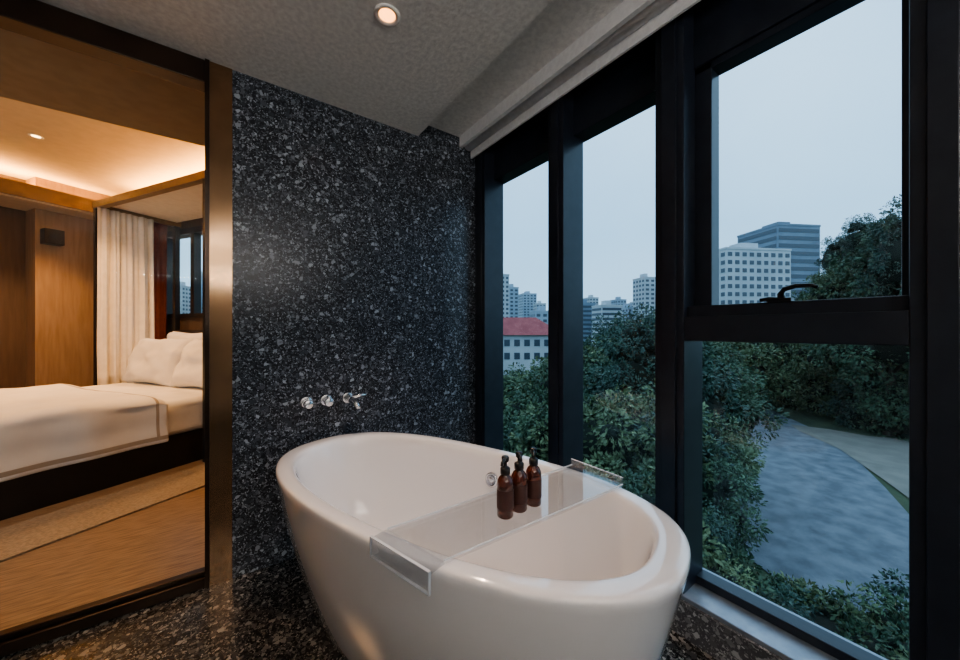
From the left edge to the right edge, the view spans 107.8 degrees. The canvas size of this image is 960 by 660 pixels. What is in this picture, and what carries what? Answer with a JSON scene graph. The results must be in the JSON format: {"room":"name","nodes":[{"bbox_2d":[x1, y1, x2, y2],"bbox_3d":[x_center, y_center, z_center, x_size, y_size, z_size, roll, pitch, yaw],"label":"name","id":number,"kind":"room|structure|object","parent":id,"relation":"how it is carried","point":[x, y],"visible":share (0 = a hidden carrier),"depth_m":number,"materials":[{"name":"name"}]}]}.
{"room":"hotel bathroom","nodes":[
{"label":"hotel bathroom","id":0,"kind":"room"},
{"bbox_2d":[0,174,109,388],"bbox_3d":[-6.471,-0.380,3.713,0.400,3.300,4.300,0,0,23],"label":"wall","id":1,"kind":"structure","parent":0,"point":[46,291],"depth_m":4.73,"materials":[{"name":"wood"}]},
{"bbox_2d":[40,228,64,245],"bbox_3d":[-5.758,-1.250,4.717,0.148,0.200,0.180,0,0,23],"label":"wall speaker","id":2,"kind":"object","parent":1,"relation":"attached to","point":[48,236],"visible":1,"depth_m":4.67,"materials":[{"name":"black plastic"}]},
{"bbox_2d":[0,459,204,630],"bbox_3d":[-4.197,1.270,3.342,6.350,0.001,5.855,0,0,-36],"label":"floor","id":3,"kind":"structure","parent":0,"point":[164,540],"depth_m":1.95,"materials":[{"name":"brown wood"}]},
{"bbox_2d":[0,170,204,520],"bbox_3d":[-3.708,-0.130,3.537,2.160,2.800,2.209,0,0,23],"label":"canopy bed","id":4,"kind":"object","parent":3,"relation":"on","point":[142,414],"visible":0.84,"depth_m":3.35,"materials":[{"name":"white fabric"}]},
{"bbox_2d":[0,384,168,481],"bbox_3d":[-3.950,0.777,3.027,2.097,0.441,1.084,0,0,22],"label":"duvet","id":5,"kind":"object","parent":4,"relation":"on","point":[44,428],"depth_m":2.71,"materials":[{"name":"white fabric"}]},
{"bbox_2d":[97,207,154,384],"bbox_3d":[-4.387,-0.398,4.351,0.090,2.095,0.526,0,0,22],"label":"drape","id":6,"kind":"object","parent":4,"relation":"hanging from","point":[125,241],"depth_m":4.32,"materials":[{"name":"fabric"}]},
{"bbox_2d":[122,338,191,385],"bbox_3d":[-4.011,0.383,4.339,0.925,0.554,0.420,0,0,20],"label":"pillow","id":7,"kind":"object","parent":4,"relation":"on","point":[145,361],"depth_m":4.22,"materials":[{"name":"white fabric"}]},
{"bbox_2d":[167,331,201,340],"bbox_3d":[-3.762,0.338,4.501,0.924,0.644,0.353,0,0,24],"label":"pillow","id":8,"kind":"object","parent":4,"relation":"on","point":[182,335],"depth_m":4.42,"materials":[{"name":"white fabric"}]},
{"bbox_2d":[171,339,201,387],"bbox_3d":[-3.124,0.384,4.005,0.928,0.553,0.399,0,0,20],"label":"pillow","id":9,"kind":"object","parent":4,"relation":"on","point":[186,359],"depth_m":3.92,"materials":[{"name":"white fabric"}]},
{"bbox_2d":[0,464,204,562],"bbox_3d":[-2.590,1.264,2.644,0.510,0.012,2.900,0,0,23],"label":"rug","id":10,"kind":"object","parent":3,"relation":"on","point":[23,537],"visible":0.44,"depth_m":2.41,"materials":[{"name":"fabric"}]},
{"bbox_2d":[0,28,204,219],"bbox_3d":[-4.461,-1.710,3.100,5.961,0.200,5.665,0,0,-36],"label":"ceiling","id":11,"kind":"structure","parent":0,"point":[32,71],"depth_m":2.41,"materials":[{"name":"brown wood"}]},
{"bbox_2d":[154,222,166,339],"bbox_3d":[-4.718,-0.180,5.095,0.590,2.840,0.075,0,0,22],"label":"window curtain","id":12,"kind":"object","parent":11,"relation":"hanging from","point":[160,230],"visible":0.29,"depth_m":5.02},
{"bbox_2d":[0,97,204,195],"bbox_3d":[-4.213,-2.030,3.364,6.350,0.001,5.800,0,0,-36],"label":"ceiling","id":13,"kind":"structure","parent":0,"point":[93,155],"depth_m":3.98,"materials":[{"name":"paint"}]},
{"bbox_2d":[38,0,203,59],"bbox_3d":[-3.169,-1.705,0.469,4.630,0.750,0.110,0,0,-36],"label":"wall","id":14,"kind":"structure","parent":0,"point":[38,0],"depth_m":1.53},
{"bbox_2d":[167,218,201,333],"bbox_3d":[-3.126,-0.380,4.599,5.900,3.300,0.100,0,0,23],"label":"wall","id":15,"kind":"structure","parent":0,"point":[185,323],"depth_m":4.97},
{"bbox_2d":[167,225,201,317],"bbox_3d":[-3.901,-0.800,4.872,1.620,1.260,0.090,0,0,23],"label":"frame","id":16,"kind":"object","parent":15,"relation":"attached to","point":[193,232],"visible":0.44,"depth_m":4.90,"materials":[{"name":"metal"}]},
{"bbox_2d":[39,0,623,136],"bbox_3d":[0.181,-1.410,-0.121,3.550,0.160,4.790,0,0,-36],"label":"ceiling","id":17,"kind":"structure","parent":0,"point":[445,65],"depth_m":1.63,"materials":[{"name":"paint"}]},
{"bbox_2d":[374,3,399,26],"bbox_3d":[-0.392,-1.327,1.477,0.110,0.007,0.110,0,0,-36],"label":"recessed light","id":18,"kind":"object","parent":17,"relation":"in","point":[388,16],"visible":1,"depth_m":1.47,"materials":[{"name":"white"}]},
{"bbox_2d":[459,0,700,158],"bbox_3d":[1.282,-1.363,0.736,0.140,0.135,4.680,0,0,-36],"label":"roller blind","id":19,"kind":"object","parent":17,"relation":"attached to","point":[631,22],"visible":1,"depth_m":1.78,"materials":[{"name":"fabric"}]},
{"bbox_2d":[232,70,474,578],"bbox_3d":[-0.582,-0.405,2.353,1.770,3.350,0.110,0,0,-36],"label":"wall","id":20,"kind":"structure","parent":0,"point":[353,235],"depth_m":2.07,"materials":[{"name":"stone"}]},
{"bbox_2d":[0,0,204,92],"bbox_3d":[-1.998,-1.275,1.316,1.520,0.110,0.100,0,0,-36],"label":"rail","id":21,"kind":"object","parent":20,"relation":"attached to","point":[35,19],"visible":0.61,"depth_m":1.52,"materials":[{"name":"brown metal"}]},
{"bbox_2d":[205,59,209,588],"bbox_3d":[-1.373,-0.030,1.764,0.018,2.600,0.112,0,0,-36],"label":"jamb edge","id":22,"kind":"object","parent":20,"relation":"attached to","point":[207,62],"visible":0.86,"depth_m":1.72,"materials":[{"name":"brown metal"}]},
{"bbox_2d":[210,61,231,586],"bbox_3d":[-1.331,-0.030,1.800,0.092,2.600,0.104,0,0,-36],"label":"door frame","id":23,"kind":"structure","parent":20,"relation":"attached to","point":[220,76],"depth_m":1.76,"materials":[{"name":"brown metal"}]},
{"bbox_2d":[300,392,365,408],"bbox_3d":[-0.808,0.412,1.994,0.361,0.074,0.206,0,0,-36],"label":"faucet","id":24,"kind":"object","parent":20,"relation":"attached to","point":[326,400],"depth_m":1.99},
{"bbox_2d":[475,0,959,659],"bbox_3d":[1.420,-0.163,0.843,0.212,2.535,4.690,0,0,-36],"label":"window frame","id":25,"kind":"structure","parent":20,"relation":"attached to","point":[659,71],"depth_m":1.48,"materials":[{"name":"metal"}]},
{"bbox_2d":[684,0,908,659],"bbox_3d":[1.100,-0.013,1.275,0.180,2.235,0.595,0,0,-36],"label":"frame","id":26,"kind":"object","parent":25,"relation":"attached to","point":[883,320],"visible":0.85,"depth_m":1.28,"materials":[{"name":"metal"}]},
{"bbox_2d":[759,283,818,301],"bbox_3d":[1.074,-0.129,1.217,0.051,0.058,0.159,0,0,-36],"label":"handle","id":27,"kind":"object","parent":26,"relation":"attached to","point":[780,297],"visible":0.99,"depth_m":1.21,"materials":[{"name":"black plastic"}]},
{"bbox_2d":[681,567,887,659],"bbox_3d":[1.441,1.115,0.858,0.260,0.020,4.690,0,0,-36],"label":"window sill","id":28,"kind":"structure","parent":20,"relation":"attached to","point":[785,645],"depth_m":1.30,"materials":[{"name":"metal"}]},
{"bbox_2d":[0,557,715,659],"bbox_3d":[0.145,1.345,-0.114,3.500,0.150,4.845,0,0,-36],"label":"floor","id":29,"kind":"structure","parent":0,"point":[267,613],"depth_m":1.47,"materials":[{"name":"stone"}]},
{"bbox_2d":[0,567,204,656],"bbox_3d":[-1.998,1.232,1.316,1.520,0.075,0.100,0,0,-36],"label":"track","id":30,"kind":"object","parent":29,"relation":"on","point":[14,639],"visible":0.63,"depth_m":1.52,"materials":[{"name":"brown metal"}]},
{"bbox_2d":[275,432,690,659],"bbox_3d":[-0.169,0.935,1.426,1.763,0.671,0.870,0,0,34],"label":"bathtub","id":31,"kind":"object","parent":29,"relation":"on","point":[604,576],"visible":0.97,"depth_m":1.18,"materials":[{"name":"ceramic"}]},
{"bbox_2d":[370,458,622,596],"bbox_3d":[0.112,0.603,1.167,0.894,0.084,0.245,0,0,-36],"label":"tray","id":32,"kind":"object","parent":31,"relation":"on","point":[427,593],"visible":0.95,"depth_m":0.98,"materials":[{"name":"glass"}]},
{"bbox_2d":[497,455,513,519],"bbox_3d":[0.081,0.494,1.105,0.054,0.190,0.065,0,0,-14],"label":"pump bottle","id":33,"kind":"object","parent":32,"relation":"on","point":[505,485],"visible":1,"depth_m":1.09,"materials":[{"name":"orange glass"}]},
{"bbox_2d":[511,451,526,512],"bbox_3d":[0.126,0.494,1.144,0.054,0.190,0.065,0,0,31],"label":"pump bottle","id":34,"kind":"object","parent":32,"relation":"on","point":[519,477],"visible":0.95,"depth_m":1.13,"materials":[{"name":"orange glass"}]},
{"bbox_2d":[526,447,541,506],"bbox_3d":[0.184,0.494,1.183,0.054,0.190,0.065,0,0,-24],"label":"pump bottle","id":35,"kind":"object","parent":32,"relation":"on","point":[533,472],"visible":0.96,"depth_m":1.17,"materials":[{"name":"orange glass"}]},
{"bbox_2d":[672,599,783,659],"bbox_3d":[1.437,1.198,0.855,0.270,0.145,4.690,0,0,-36],"label":"window ledge","id":36,"kind":"object","parent":29,"relation":"on","point":[718,640],"visible":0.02,"depth_m":1.35,"materials":[{"name":"stone"}]},
{"label":"outside","id":37,"kind":"structure","parent":0,"visible":0},
{"bbox_2d":[631,438,772,557],"bbox_3d":[7.324,6.880,11.822,4.118,6.699,4.225,0,0,27],"label":"tree","id":38,"kind":"object","parent":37,"point":[725,485],"visible":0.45,"depth_m":10.80,"materials":[{"name":"green plant"}]},
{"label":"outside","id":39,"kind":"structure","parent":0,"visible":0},
{"bbox_2d":[702,410,766,487],"bbox_3d":[8.990,6.571,14.910,4.469,6.633,5.045,0,0,-41],"label":"tree","id":40,"kind":"object","parent":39,"point":[756,450],"visible":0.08,"depth_m":13.62,"materials":[{"name":"green plant"}]},
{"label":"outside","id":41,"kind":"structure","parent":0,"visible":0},
{"bbox_2d":[650,493,748,584],"bbox_3d":[5.322,7.019,9.044,2.642,6.065,2.359,0,0,-12],"label":"tree","id":42,"kind":"object","parent":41,"point":[727,532],"visible":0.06,"depth_m":8.56,"materials":[{"name":"green plant"}]},
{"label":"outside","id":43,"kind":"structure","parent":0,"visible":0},
{"bbox_2d":[702,540,758,591],"bbox_3d":[4.553,6.651,7.631,2.793,4.146,3.153,0,0,25],"label":"tree","id":44,"kind":"object","parent":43,"point":[731,577],"visible":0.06,"depth_m":7.59,"materials":[{"name":"green plant"}]},
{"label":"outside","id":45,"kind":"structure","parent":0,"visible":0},
{"bbox_2d":[738,567,786,608],"bbox_3d":[5.924,7.965,8.388,2.905,4.605,2.832,0,0,14],"label":"tree","id":46,"kind":"object","parent":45,"point":[755,592],"visible":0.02,"depth_m":8.02,"materials":[{"name":"green plant"}]},
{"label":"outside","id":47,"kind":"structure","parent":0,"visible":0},
{"bbox_2d":[790,424,908,497],"bbox_3d":[38.789,13.170,36.940,27.374,0.001,14.003,0,0,-36],"label":"garden path","id":48,"kind":"structure","parent":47,"point":[888,458],"depth_m":37.94,"materials":[{"name":"concrete"}]},
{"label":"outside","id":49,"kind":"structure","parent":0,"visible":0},
{"bbox_2d":[815,232,852,275],"bbox_3d":[61.046,-10.069,60.117,5.164,13.063,5.736,0,0,26],"label":"tree","id":50,"kind":"object","parent":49,"point":[831,248],"visible":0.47,"depth_m":59.82,"materials":[{"name":"green plant"}]},
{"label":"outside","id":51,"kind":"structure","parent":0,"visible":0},
{"bbox_2d":[790,276,829,300],"bbox_3d":[61.570,0.113,60.233,13.606,20.934,13.497,0,0,9],"label":"tree","id":52,"kind":"object","parent":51,"point":[793,293],"visible":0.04,"depth_m":61.87,"materials":[{"name":"green plant"}]},
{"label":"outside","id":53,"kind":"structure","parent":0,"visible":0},
{"bbox_2d":[834,212,876,263],"bbox_3d":[58.544,-11.577,53.917,5.736,13.063,5.164,0,0,-26],"label":"tree","id":54,"kind":"object","parent":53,"point":[848,242],"visible":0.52,"depth_m":53.76,"materials":[{"name":"green plant"}]},
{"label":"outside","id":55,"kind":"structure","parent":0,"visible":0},
{"bbox_2d":[798,260,869,300],"bbox_3d":[54.716,-2.486,52.328,10.838,16.582,12.263,0,0,8],"label":"tree","id":56,"kind":"object","parent":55,"point":[816,280],"visible":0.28,"depth_m":52.19,"materials":[{"name":"green plant"}]},
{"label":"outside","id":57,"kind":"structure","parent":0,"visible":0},
{"bbox_2d":[846,216,892,280],"bbox_3d":[52.946,-6.309,43.752,10.563,16.747,10.296,0,0,35],"label":"tree","id":58,"kind":"object","parent":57,"point":[855,250],"visible":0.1,"depth_m":45.88,"materials":[{"name":"green plant"}]},
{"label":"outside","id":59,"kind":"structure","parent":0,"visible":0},
{"bbox_2d":[853,194,908,392],"bbox_3d":[49.511,-4.445,40.158,9.074,23.327,10.160,0,0,-23],"label":"tree","id":60,"kind":"object","parent":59,"point":[888,258],"visible":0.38,"depth_m":40.48,"materials":[{"name":"green plant"}]},
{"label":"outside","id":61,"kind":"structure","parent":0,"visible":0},
{"bbox_2d":[727,408,908,612],"bbox_3d":[34.202,13.210,40.671,57.692,0.001,26.344,0,0,-36],"label":"river","id":62,"kind":"structure","parent":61,"point":[830,520],"depth_m":24.79,"materials":[{"name":"liquid"}]},
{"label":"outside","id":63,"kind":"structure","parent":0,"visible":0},
{"bbox_2d":[503,375,908,583],"bbox_3d":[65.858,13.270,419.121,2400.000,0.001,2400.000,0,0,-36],"label":"ground","id":64,"kind":"structure","parent":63,"point":[810,420],"depth_m":47.16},
{"bbox_2d":[180,282,189,313],"bbox_3d":[-242.792,-12.965,285.880,10.619,52.470,13.772,0,0,-36],"label":"building","id":65,"kind":"structure","parent":64,"relation":"on","point":[184,290],"depth_m":284.95,"materials":[{"name":"grey"}]},
{"bbox_2d":[503,274,509,316],"bbox_3d":[14.749,-15.794,265.526,13.338,58.127,14.532,0,0,-36],"label":"building","id":66,"kind":"structure","parent":64,"relation":"on","point":[505,276],"depth_m":260.91,"materials":[{"name":"grey"}]},
{"bbox_2d":[509,284,518,316],"bbox_3d":[27.370,-13.365,305.732,12.501,53.270,14.636,0,0,-36],"label":"building","id":67,"kind":"structure","parent":64,"relation":"on","point":[513,291],"depth_m":300.16,"materials":[{"name":"grey"}]},
{"bbox_2d":[503,362,527,395],"bbox_3d":[4.810,17.380,56.680,18.918,24.873,16.759,0,0,27],"label":"tree","id":68,"kind":"object","parent":64,"relation":"on","point":[506,370],"visible":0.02,"depth_m":55.36,"materials":[{"name":"green plant"}]},
{"bbox_2d":[503,406,531,451],"bbox_3d":[1.659,10.457,18.084,7.722,12.560,7.922,0,0,-16],"label":"tree","id":69,"kind":"object","parent":64,"relation":"on","point":[507,411],"visible":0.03,"depth_m":18.84,"materials":[{"name":"green plant"}]},
{"bbox_2d":[503,366,536,400],"bbox_3d":[6.531,15.473,48.594,12.870,20.934,13.203,0,0,33],"label":"tree","id":70,"kind":"object","parent":64,"relation":"on","point":[521,372],"visible":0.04,"depth_m":46.71,"materials":[{"name":"green plant"}]},
{"bbox_2d":[503,422,536,454],"bbox_3d":[2.855,10.274,16.085,5.081,13.063,5.690,0,0,-25],"label":"tree","id":71,"kind":"object","parent":64,"relation":"on","point":[505,440],"visible":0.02,"depth_m":15.94,"materials":[{"name":"green plant"}]},
{"bbox_2d":[503,380,544,427],"bbox_3d":[3.630,11.045,26.378,11.351,14.924,10.055,0,0,31],"label":"tree","id":72,"kind":"object","parent":64,"relation":"on","point":[505,403],"visible":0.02,"depth_m":25.21,"materials":[{"name":"green plant"}]},
{"bbox_2d":[503,317,547,374],"bbox_3d":[8.023,4.678,109.000,35.102,17.184,30.122,0,0,-36],"label":"building","id":73,"kind":"structure","parent":64,"relation":"on","point":[524,338],"depth_m":104.01,"materials":[{"name":"grey"}]},
{"bbox_2d":[519,291,536,316],"bbox_3d":[58.013,-16.965,429.800,24.133,60.470,25.710,0,0,-36],"label":"building","id":74,"kind":"structure","parent":64,"relation":"on","point":[527,299],"depth_m":420.20,"materials":[{"name":"grey"}]},
{"bbox_2d":[529,306,547,323],"bbox_3d":[38.251,-0.765,217.462,18.481,28.070,19.554,0,0,-36],"label":"building","id":75,"kind":"structure","parent":64,"relation":"on","point":[540,313],"depth_m":209.90,"materials":[{"name":"grey"}]},
{"bbox_2d":[533,301,545,310],"bbox_3d":[66.229,-9.479,390.000,21.110,45.499,23.117,0,0,-36],"label":"building","id":76,"kind":"structure","parent":64,"relation":"on","point":[538,303],"depth_m":379.99,"materials":[{"name":"grey"}]},
{"bbox_2d":[503,363,596,439],"bbox_3d":[5.706,10.628,24.600,10.563,16.747,10.296,0,0,15],"label":"tree","id":77,"kind":"object","parent":64,"relation":"on","point":[542,391],"visible":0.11,"depth_m":24.67,"materials":[{"name":"green plant"}]},
{"bbox_2d":[504,334,620,397],"bbox_3d":[9.662,9.423,30.404,13.873,18.240,12.290,0,0,36],"label":"tree","id":78,"kind":"object","parent":64,"relation":"on","point":[517,384],"visible":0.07,"depth_m":29.68,"materials":[{"name":"green plant"}]},
{"bbox_2d":[503,392,622,460],"bbox_3d":[3.960,8.654,15.363,7.394,11.723,7.207,0,0,-45],"label":"tree","id":79,"kind":"object","parent":64,"relation":"on","point":[525,423],"visible":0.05,"depth_m":14.60,"materials":[{"name":"green plant"}]},
{"bbox_2d":[583,299,595,345],"bbox_3d":[78.838,-5.022,266.860,17.167,36.584,18.208,0,0,-36],"label":"building","id":80,"kind":"structure","parent":64,"relation":"on","point":[587,309],"depth_m":259.89,"materials":[{"name":"grey"}]},
{"bbox_2d":[583,295,598,304],"bbox_3d":[128.895,-13.651,406.860,16.751,53.841,18.018,0,0,-36],"label":"building","id":81,"kind":"structure","parent":64,"relation":"on","point":[590,299],"depth_m":400.47,"materials":[{"name":"grey"}]},
{"bbox_2d":[583,351,618,402],"bbox_3d":[9.175,9.828,23.909,10.296,16.747,10.563,0,0,-18],"label":"tree","id":82,"kind":"object","parent":64,"relation":"on","point":[597,352],"visible":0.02,"depth_m":24.65,"materials":[{"name":"green plant"}]},
{"bbox_2d":[591,300,622,346],"bbox_3d":[85.697,-3.251,236.921,19.825,33.041,19.630,0,0,-36],"label":"building","id":83,"kind":"structure","parent":64,"relation":"on","point":[605,309],"depth_m":230.48,"materials":[{"name":"grey"}]},
{"bbox_2d":[583,315,634,358],"bbox_3d":[22.974,13.571,59.899,12.704,32.658,14.225,0,0,-45],"label":"tree","id":84,"kind":"object","parent":64,"relation":"on","point":[600,321],"visible":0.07,"depth_m":59.82,"materials":[{"name":"green plant"}]},
{"bbox_2d":[509,384,723,496],"bbox_3d":[4.936,7.924,14.474,8.828,11.607,7.821,0,0,-7],"label":"tree","id":85,"kind":"object","parent":64,"relation":"on","point":[610,438],"visible":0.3,"depth_m":12.79,"materials":[{"name":"green plant"}]},
{"bbox_2d":[583,357,654,415],"bbox_3d":[6.649,8.424,17.933,6.096,13.996,5.444,0,0,3],"label":"tree","id":86,"kind":"object","parent":64,"relation":"on","point":[606,384],"visible":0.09,"depth_m":17.57,"materials":[{"name":"green plant"}]},
{"bbox_2d":[611,297,626,306],"bbox_3d":[152.781,-11.651,386.860,16.231,49.841,17.780,0,0,-36],"label":"building","id":87,"kind":"structure","parent":64,"relation":"on","point":[617,301],"depth_m":380.55,"materials":[{"name":"grey"}]},
{"bbox_2d":[595,314,651,365],"bbox_3d":[14.552,9.174,34.160,9.348,21.461,8.348,0,0,-14],"label":"tree","id":88,"kind":"object","parent":64,"relation":"on","point":[618,323],"visible":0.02,"depth_m":33.51,"materials":[{"name":"green plant"}]},
{"bbox_2d":[622,303,632,323],"bbox_3d":[121.131,-4.165,286.687,15.636,34.870,17.379,0,0,-36],"label":"building","id":89,"kind":"structure","parent":64,"relation":"on","point":[627,309],"depth_m":281.28,"materials":[{"name":"grey"}]},
{"bbox_2d":[632,273,654,324],"bbox_3d":[124.895,-14.679,266.860,14.465,55.899,16.971,0,0,-36],"label":"building","id":90,"kind":"structure","parent":64,"relation":"on","point":[644,286],"depth_m":260.78,"materials":[{"name":"grey"}]},
{"bbox_2d":[586,303,702,409],"bbox_3d":[9.343,5.832,19.859,6.503,14.929,5.807,0,0,-30],"label":"tree","id":91,"kind":"object","parent":64,"relation":"on","point":[640,341],"visible":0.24,"depth_m":19.58,"materials":[{"name":"green plant"}]},
{"bbox_2d":[583,455,737,576],"bbox_3d":[3.345,7.731,9.199,6.306,8.291,5.586,0,0,9],"label":"tree","id":92,"kind":"object","parent":64,"relation":"on","point":[605,477],"visible":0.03,"depth_m":9.37,"materials":[{"name":"green plant"}]},
{"bbox_2d":[609,307,718,346],"bbox_3d":[30.811,10.329,60.982,19.552,29.018,22.071,0,0,33],"label":"tree","id":93,"kind":"object","parent":64,"relation":"on","point":[646,307],"visible":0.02,"depth_m":60.57,"materials":[{"name":"green plant"}]},
{"bbox_2d":[583,378,764,508],"bbox_3d":[6.645,7.358,14.452,8.198,10.778,7.262,0,0,-32],"label":"tree","id":94,"kind":"object","parent":64,"relation":"on","point":[748,452],"visible":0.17,"depth_m":12.85,"materials":[{"name":"green plant"}]},
{"bbox_2d":[596,325,763,427],"bbox_3d":[14.572,8.708,27.404,11.619,18.422,11.326,0,0,-29],"label":"tree","id":95,"kind":"object","parent":64,"relation":"on","point":[709,343],"visible":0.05,"depth_m":24.50,"materials":[{"name":"green plant"}]},
{"bbox_2d":[622,312,745,368],"bbox_3d":[29.948,11.798,54.325,17.968,29.136,18.779,0,0,-39],"label":"tree","id":96,"kind":"object","parent":64,"relation":"on","point":[740,358],"visible":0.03,"depth_m":48.64,"materials":[{"name":"green plant"}]},
{"bbox_2d":[630,410,759,569],"bbox_3d":[7.002,8.638,13.034,5.283,12.130,4.718,0,0,44],"label":"tree","id":97,"kind":"object","parent":64,"relation":"on","point":[647,414],"visible":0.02,"depth_m":12.07,"materials":[{"name":"green plant"}]},
{"bbox_2d":[615,466,787,607],"bbox_3d":[4.229,8.000,9.012,5.148,8.373,5.281,0,0,-25],"label":"tree","id":98,"kind":"object","parent":64,"relation":"on","point":[629,486],"visible":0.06,"depth_m":9.36,"materials":[{"name":"green plant"}]},
{"bbox_2d":[702,341,761,505],"bbox_3d":[14.182,9.518,23.929,7.259,18.661,8.128,0,0,-41],"label":"tree","id":99,"kind":"object","parent":64,"relation":"on","point":[708,395],"visible":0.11,"depth_m":22.16,"materials":[{"name":"green plant"}]},
{"bbox_2d":[715,524,753,570],"bbox_3d":[7.224,8.331,11.839,3.169,5.024,3.089,0,0,-36],"label":"tree","id":100,"kind":"object","parent":64,"relation":"on","point":[740,542],"visible":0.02,"depth_m":11.02,"materials":[{"name":"green plant"}]},
{"bbox_2d":[721,342,775,392],"bbox_3d":[44.584,13.839,68.854,21.677,33.164,24.526,0,0,40],"label":"tree","id":101,"kind":"object","parent":64,"relation":"on","point":[746,344],"visible":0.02,"depth_m":62.47,"materials":[{"name":"green plant"}]},
{"bbox_2d":[712,350,789,456],"bbox_3d":[19.712,9.828,30.180,10.563,16.747,10.296,0,0,43],"label":"tree","id":102,"kind":"object","parent":64,"relation":"on","point":[752,393],"visible":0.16,"depth_m":27.31,"materials":[{"name":"green plant"}]},
{"bbox_2d":[719,243,791,304],"bbox_3d":[118.733,-12.508,156.950,34.310,51.556,27.817,0,0,-36],"label":"block","id":103,"kind":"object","parent":64,"relation":"on","point":[748,273],"visible":0.38,"depth_m":149.86,"materials":[{"name":"grey"}]},
{"bbox_2d":[711,341,800,402],"bbox_3d":[39.599,13.667,59.108,21.461,29.018,18.967,0,0,15],"label":"tree","id":104,"kind":"object","parent":64,"relation":"on","point":[753,357],"visible":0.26,"depth_m":54.12,"materials":[{"name":"green plant"}]},
{"bbox_2d":[737,222,820,298],"bbox_3d":[149.069,-19.879,175.921,31.029,66.299,30.787,0,0,-36],"label":"office tower","id":105,"kind":"structure","parent":64,"relation":"on","point":[803,239],"depth_m":165.36,"materials":[{"name":"grey"}]},
{"bbox_2d":[737,572,822,622],"bbox_3d":[6.579,9.044,8.077,2.722,6.998,3.048,0,0,26],"label":"tree","id":106,"kind":"object","parent":64,"relation":"on","point":[790,604],"visible":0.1,"depth_m":7.75,"materials":[{"name":"green plant"}]},
{"bbox_2d":[757,373,802,406],"bbox_3d":[54.276,16.692,66.692,13.548,20.727,15.329,0,0,37],"label":"tree","id":107,"kind":"object","parent":64,"relation":"on","point":[782,398],"visible":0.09,"depth_m":60.82,"materials":[{"name":"green plant"}]},
{"bbox_2d":[766,369,812,411],"bbox_3d":[56.639,17.153,62.270,13.606,20.934,13.497,0,0,31],"label":"tree","id":108,"kind":"object","parent":64,"relation":"on","point":[798,382],"visible":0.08,"depth_m":60.77,"materials":[{"name":"green plant"}]},
{"bbox_2d":[775,348,818,377],"bbox_3d":[67.922,17.519,71.279,21.677,33.164,24.526,0,0,12],"label":"tree","id":109,"kind":"object","parent":64,"relation":"on","point":[789,361],"visible":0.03,"depth_m":71.21,"materials":[{"name":"green plant"}]},
{"bbox_2d":[768,299,826,366],"bbox_3d":[67.353,7.599,69.706,18.896,29.307,19.049,0,0,-9],"label":"tree","id":110,"kind":"object","parent":64,"relation":"on","point":[782,345],"visible":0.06,"depth_m":70.39,"materials":[{"name":"green plant"}]},
{"bbox_2d":[779,353,831,382],"bbox_3d":[66.508,18.181,65.937,21.596,33.494,21.770,0,0,33],"label":"tree","id":111,"kind":"object","parent":64,"relation":"on","point":[786,362],"visible":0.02,"depth_m":67.62,"materials":[{"name":"green plant"}]},
{"bbox_2d":[786,368,852,418],"bbox_3d":[57.261,15.870,55.341,13.548,20.727,15.329,0,0,32],"label":"tree","id":112,"kind":"object","parent":64,"relation":"on","point":[817,392],"visible":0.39,"depth_m":54.71,"materials":[{"name":"green plant"}]},
{"bbox_2d":[737,569,907,658],"bbox_3d":[8.130,9.811,8.661,4.489,7.117,4.376,0,0,18],"label":"tree","id":113,"kind":"object","parent":64,"relation":"on","point":[844,616],"visible":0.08,"depth_m":8.44,"materials":[{"name":"green plant"}]},
{"bbox_2d":[747,569,908,659],"bbox_3d":[8.321,9.465,8.299,5.360,7.047,4.748,0,0,-27],"label":"tree","id":114,"kind":"object","parent":64,"relation":"on","point":[830,624],"visible":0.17,"depth_m":8.21,"materials":[{"name":"green plant"}]},
{"bbox_2d":[778,343,908,383],"bbox_3d":[53.423,8.122,50.432,16.258,24.873,18.395,0,0,4],"label":"tree","id":115,"kind":"object","parent":64,"relation":"on","point":[802,352],"visible":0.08,"depth_m":52.29,"materials":[{"name":"green plant"}]},
{"bbox_2d":[786,359,906,388],"bbox_3d":[63.660,15.382,51.745,21.677,33.164,24.526,0,0,-11],"label":"tree","id":116,"kind":"object","parent":64,"relation":"on","point":[822,375],"visible":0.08,"depth_m":57.31,"materials":[{"name":"green plant"}]},
{"bbox_2d":[802,288,908,436],"bbox_3d":[50.771,6.627,43.742,15.844,25.120,15.444,0,0,44],"label":"tree","id":117,"kind":"object","parent":64,"relation":"on","point":[881,355],"visible":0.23,"depth_m":42.72,"materials":[{"name":"green plant"}]},
{"bbox_2d":[820,214,901,298],"bbox_3d":[54.573,-0.802,42.383,19.049,29.307,18.896,0,0,37],"label":"tree","id":118,"kind":"object","parent":64,"relation":"on","point":[838,268],"visible":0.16,"depth_m":45.23,"materials":[{"name":"green plant"}]},
{"bbox_2d":[818,371,906,433],"bbox_3d":[53.304,15.669,47.818,10.160,23.327,9.074,0,0,-16],"label":"tree","id":119,"kind":"object","parent":64,"relation":"on","point":[845,409],"visible":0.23,"depth_m":48.17,"materials":[{"name":"green plant"}]},
{"bbox_2d":[831,582,908,659],"bbox_3d":[9.384,9.703,7.808,4.376,7.117,4.489,0,0,29],"label":"tree","id":120,"kind":"object","parent":64,"relation":"on","point":[902,619],"visible":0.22,"depth_m":8.23,"materials":[{"name":"green plant"}]},
{"bbox_2d":[832,368,908,441],"bbox_3d":[53.858,14.993,43.476,12.870,20.934,13.203,0,0,23],"label":"tree","id":121,"kind":"object","parent":64,"relation":"on","point":[889,412],"visible":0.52,"depth_m":42.77,"materials":[{"name":"green plant"}]},
{"bbox_2d":[857,568,908,626],"bbox_3d":[11.510,10.609,9.064,3.658,8.398,3.267,0,0,-15],"label":"tree","id":122,"kind":"object","parent":64,"relation":"on","point":[905,590],"visible":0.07,"depth_m":9.65,"materials":[{"name":"green plant"}]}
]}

